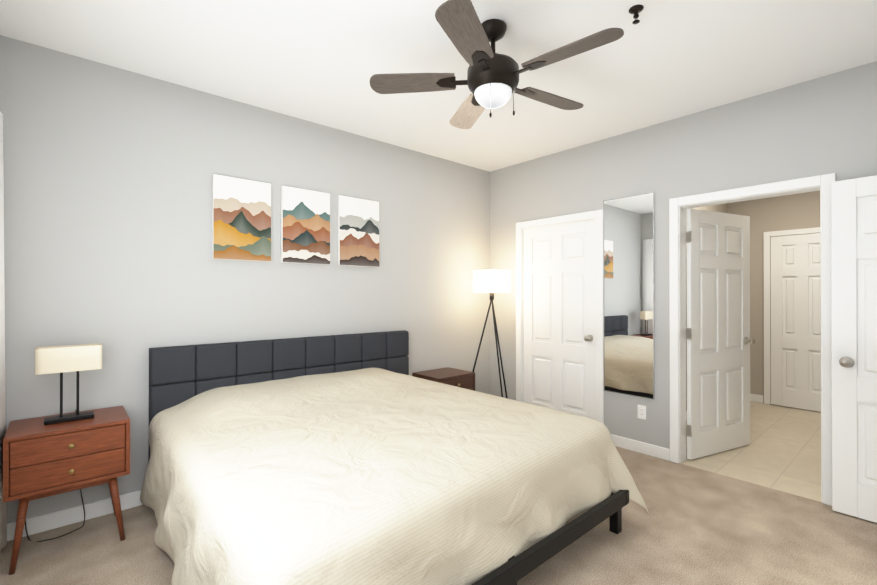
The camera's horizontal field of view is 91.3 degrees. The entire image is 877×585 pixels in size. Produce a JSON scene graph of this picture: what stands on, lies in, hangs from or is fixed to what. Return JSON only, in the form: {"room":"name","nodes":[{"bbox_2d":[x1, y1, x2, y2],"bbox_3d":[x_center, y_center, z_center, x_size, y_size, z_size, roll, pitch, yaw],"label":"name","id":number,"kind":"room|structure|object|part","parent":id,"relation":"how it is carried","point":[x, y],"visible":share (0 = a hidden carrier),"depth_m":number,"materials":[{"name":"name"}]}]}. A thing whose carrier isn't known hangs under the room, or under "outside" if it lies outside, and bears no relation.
{"room":"bedroom","nodes":[
{"label":"bedroom","id":0,"kind":"room"},
{"bbox_2d":[0,35,489,522],"bbox_3d":[-0.940,-0.017,3.644,4.200,2.740,0.120,0,0,-41],"label":"wall","id":1,"kind":"structure","parent":0,"point":[109,171],"depth_m":2.83,"materials":[{"name":"grey paint"}]},
{"bbox_2d":[7,490,143,540],"bbox_3d":[-0.895,1.305,3.587,3.960,0.095,0.018,0,0,-41],"label":"baseboard","id":2,"kind":"structure","parent":1,"relation":"attached to","point":[55,519],"depth_m":2.50,"materials":[{"name":"white"}]},
{"bbox_2d":[212,174,270,261],"bbox_3d":[-1.423,-0.529,3.120,0.400,0.590,0.032,0,0,-41],"label":"picture","id":3,"kind":"object","parent":1,"relation":"attached to","point":[241,219],"visible":1,"depth_m":3.10},
{"bbox_2d":[281,186,329,264],"bbox_3d":[-1.058,-0.528,3.439,0.400,0.590,0.032,0,0,-41],"label":"picture","id":4,"kind":"object","parent":1,"relation":"attached to","point":[305,226],"visible":1,"depth_m":3.42},
{"bbox_2d":[338,195,378,266],"bbox_3d":[-0.694,-0.526,3.759,0.400,0.590,0.032,0,0,-41],"label":"picture","id":5,"kind":"object","parent":1,"relation":"attached to","point":[358,231],"visible":1,"depth_m":3.74},
{"bbox_2d":[0,446,876,584],"bbox_3d":[0.340,1.397,2.088,4.080,0.100,4.140,0,0,-41],"label":"floor carpet","id":6,"kind":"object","parent":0,"point":[695,526],"visible":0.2,"depth_m":2.27,"materials":[{"name":"beige carpet"}]},
{"bbox_2d":[3,406,129,574],"bbox_3d":[-1.990,1.021,2.319,0.490,0.657,0.413,0,0,-41],"label":"nightstand","id":7,"kind":"object","parent":6,"relation":"on","point":[41,459],"visible":1,"depth_m":2.18,"materials":[{"name":"brown wood"}]},
{"bbox_2d":[25,344,101,541],"bbox_3d":[-2.075,0.824,2.368,0.330,1.064,0.258,0,0,-41],"label":"table lamp","id":8,"kind":"object","parent":7,"relation":"on","point":[64,358],"visible":0.83,"depth_m":2.31,"materials":[{"name":"white fabric"}]},
{"bbox_2d":[140,330,648,584],"bbox_3d":[-0.374,0.851,2.515,2.346,0.995,2.296,0,0,-41],"label":"bed","id":9,"kind":"object","parent":6,"relation":"on","point":[357,459],"visible":1,"depth_m":1.96,"materials":[{"name":"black fabric"}]},
{"bbox_3d":[-1.063,0.855,3.379,2.030,0.995,0.087,0,0,-41],"label":"headboard","id":10,"kind":"part","parent":9,"relation":"part of","materials":[{"name":"grey fabric"}]},
{"bbox_2d":[412,367,474,390],"bbox_3d":[0.059,1.063,4.116,0.470,0.587,0.413,0,0,-41],"label":"nightstand","id":11,"kind":"object","parent":6,"relation":"on","point":[457,377],"visible":0.38,"depth_m":4.05,"materials":[{"name":"brown wood"}]},
{"bbox_2d":[472,269,510,398],"bbox_3d":[0.607,0.564,4.388,0.574,1.587,0.561,0,0,-41],"label":"floor lamp","id":12,"kind":"object","parent":6,"relation":"on","point":[491,281],"visible":0.92,"depth_m":4.33,"materials":[{"name":"black metal"}]},
{"bbox_2d":[0,0,876,171],"bbox_3d":[0.385,-1.443,2.138,4.200,0.100,4.140,0,0,-41],"label":"ceiling","id":13,"kind":"structure","parent":0,"point":[321,62],"depth_m":2.50,"materials":[{"name":"white paint"}]},
{"bbox_2d":[370,0,623,128],"bbox_3d":[0.324,-1.132,2.245,1.244,0.518,1.240,0,0,-41],"label":"ceiling fan","id":14,"kind":"object","parent":13,"relation":"hanging from","point":[492,81],"visible":1,"depth_m":2.16,"materials":[{"name":"brown wood"}]},
{"bbox_3d":[-0.093,-1.110,2.278,0.550,0.016,0.152,0,-11,4],"label":"blade","id":15,"kind":"part","parent":14,"relation":"part of","materials":[{"name":"brown wood"}]},
{"bbox_3d":[0.142,-1.112,1.898,0.152,0.016,0.550,-12,-5,22],"label":"blade","id":16,"kind":"part","parent":14,"relation":"part of","materials":[{"name":"brown wood"}]},
{"bbox_3d":[0.196,-1.109,2.619,0.152,0.016,0.550,11,-3,-13],"label":"blade","id":17,"kind":"part","parent":14,"relation":"part of","materials":[{"name":"brown wood"}]},
{"bbox_3d":[0.609,-1.110,2.450,0.550,0.016,0.152,0,11,-32],"label":"blade","id":18,"kind":"part","parent":14,"relation":"part of","materials":[{"name":"brown wood"}]},
{"bbox_3d":[0.576,-1.111,2.004,0.550,0.016,0.152,0,11,40],"label":"blade","id":19,"kind":"part","parent":14,"relation":"part of","materials":[{"name":"brown wood"}]},
{"bbox_2d":[629,4,643,23],"bbox_3d":[0.971,-1.360,2.107,0.068,0.066,0.068,0,0,-41],"label":"sprinkler","id":20,"kind":"object","parent":13,"relation":"attached to","point":[635,10],"visible":1,"depth_m":2.10,"materials":[{"name":"brown metal"}]},
{"bbox_2d":[490,61,876,448],"bbox_3d":[1.919,-0.018,3.478,0.120,2.740,3.900,0,0,-41],"label":"wall","id":21,"kind":"structure","parent":0,"point":[826,124],"depth_m":3.47,"materials":[{"name":"grey paint"}]},
{"bbox_2d":[524,219,595,418],"bbox_3d":[1.192,0.335,4.263,0.169,2.020,0.834,0,0,-41],"label":"closet door","id":22,"kind":"structure","parent":21,"relation":"in","point":[559,317],"depth_m":4.22,"materials":[{"name":"white wood"}]},
{"bbox_2d":[603,192,654,399],"bbox_3d":[1.634,0.028,3.698,0.015,1.710,0.437,0,0,-41],"label":"wall mirror","id":23,"kind":"object","parent":21,"relation":"attached to","point":[629,290],"visible":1,"depth_m":3.68,"materials":[{"name":"silver glass"}]},
{"bbox_2d":[610,434,669,460],"bbox_3d":[1.674,1.306,3.651,0.014,0.095,0.559,0,0,-41],"label":"baseboard","id":24,"kind":"structure","parent":21,"relation":"attached to","point":[622,442],"depth_m":3.60,"materials":[{"name":"white"}]},
{"bbox_2d":[638,405,645,419],"bbox_3d":[1.711,1.008,3.611,0.010,0.114,0.070,0,0,-41],"label":"outlet","id":25,"kind":"object","parent":21,"relation":"attached to","point":[641,411],"visible":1,"depth_m":3.61,"materials":[{"name":"white plastic"}]},
{"bbox_2d":[686,208,754,459],"bbox_3d":[2.401,0.333,3.617,0.821,2.020,0.298,0,0,-41],"label":"hall door","id":26,"kind":"structure","parent":21,"relation":"in","point":[719,340],"depth_m":3.61,"materials":[{"name":"white wood"}]},
{"bbox_2d":[831,175,876,522],"bbox_3d":[2.710,0.328,2.335,0.169,2.020,0.840,0,0,-41],"label":"entry door","id":27,"kind":"structure","parent":21,"relation":"in","point":[854,323],"depth_m":2.56,"materials":[{"name":"white wood"}]},
{"bbox_2d":[686,203,727,410],"bbox_3d":[2.708,-0.013,4.702,2.680,2.740,0.100,0,0,-41],"label":"wall","id":28,"kind":"structure","parent":0,"point":[722,208],"depth_m":4.88,"materials":[{"name":"beige paint"}]},
{"bbox_2d":[728,191,819,411],"bbox_3d":[4.313,-0.012,4.979,0.100,2.740,1.800,0,0,-41],"label":"wall","id":29,"kind":"structure","parent":0,"point":[789,212],"depth_m":5.28,"materials":[{"name":"beige paint"}]},
{"bbox_2d":[750,394,763,402],"bbox_3d":[3.871,1.312,5.391,0.014,0.095,0.350,0,0,-41],"label":"baseboard","id":30,"kind":"structure","parent":29,"relation":"attached to","point":[753,397],"depth_m":5.30,"materials":[{"name":"white wood"}]},
{"bbox_2d":[763,227,819,404],"bbox_3d":[4.226,0.310,4.968,0.045,2.095,0.738,0,0,-41],"label":"door frame","id":31,"kind":"structure","parent":29,"relation":"attached to","point":[767,236],"depth_m":5.20,"materials":[{"name":"white wood"}]},
{"bbox_2d":[771,233,820,411],"bbox_3d":[4.201,0.338,4.946,0.102,2.020,0.600,0,0,-41],"label":"door","id":32,"kind":"structure","parent":29,"relation":"in","point":[795,321],"depth_m":5.01,"materials":[{"name":"white wood"}]},
{"bbox_3d":[-1.109,-0.028,0.743,0.120,2.740,4.020,0,0,-41],"label":"wall","id":33,"kind":"structure","parent":0,"visible":0},
{"bbox_2d":[0,112,6,550],"bbox_3d":[-1.927,0.191,1.821,0.065,2.250,1.280,0,0,-41],"label":"curtain","id":34,"kind":"object","parent":33,"relation":"hanging from","point":[3,525],"visible":1,"depth_m":2.21,"materials":[{"name":"white fabric"}]},
{"label":"outside","id":35,"kind":"structure","parent":0,"visible":0},
{"bbox_2d":[681,401,820,501],"bbox_3d":[3.260,1.405,4.051,2.900,0.100,1.800,0,0,-41],"label":"floor","id":36,"kind":"structure","parent":35,"point":[781,451],"depth_m":3.56,"materials":[{"name":"beige tile"}]}
]}

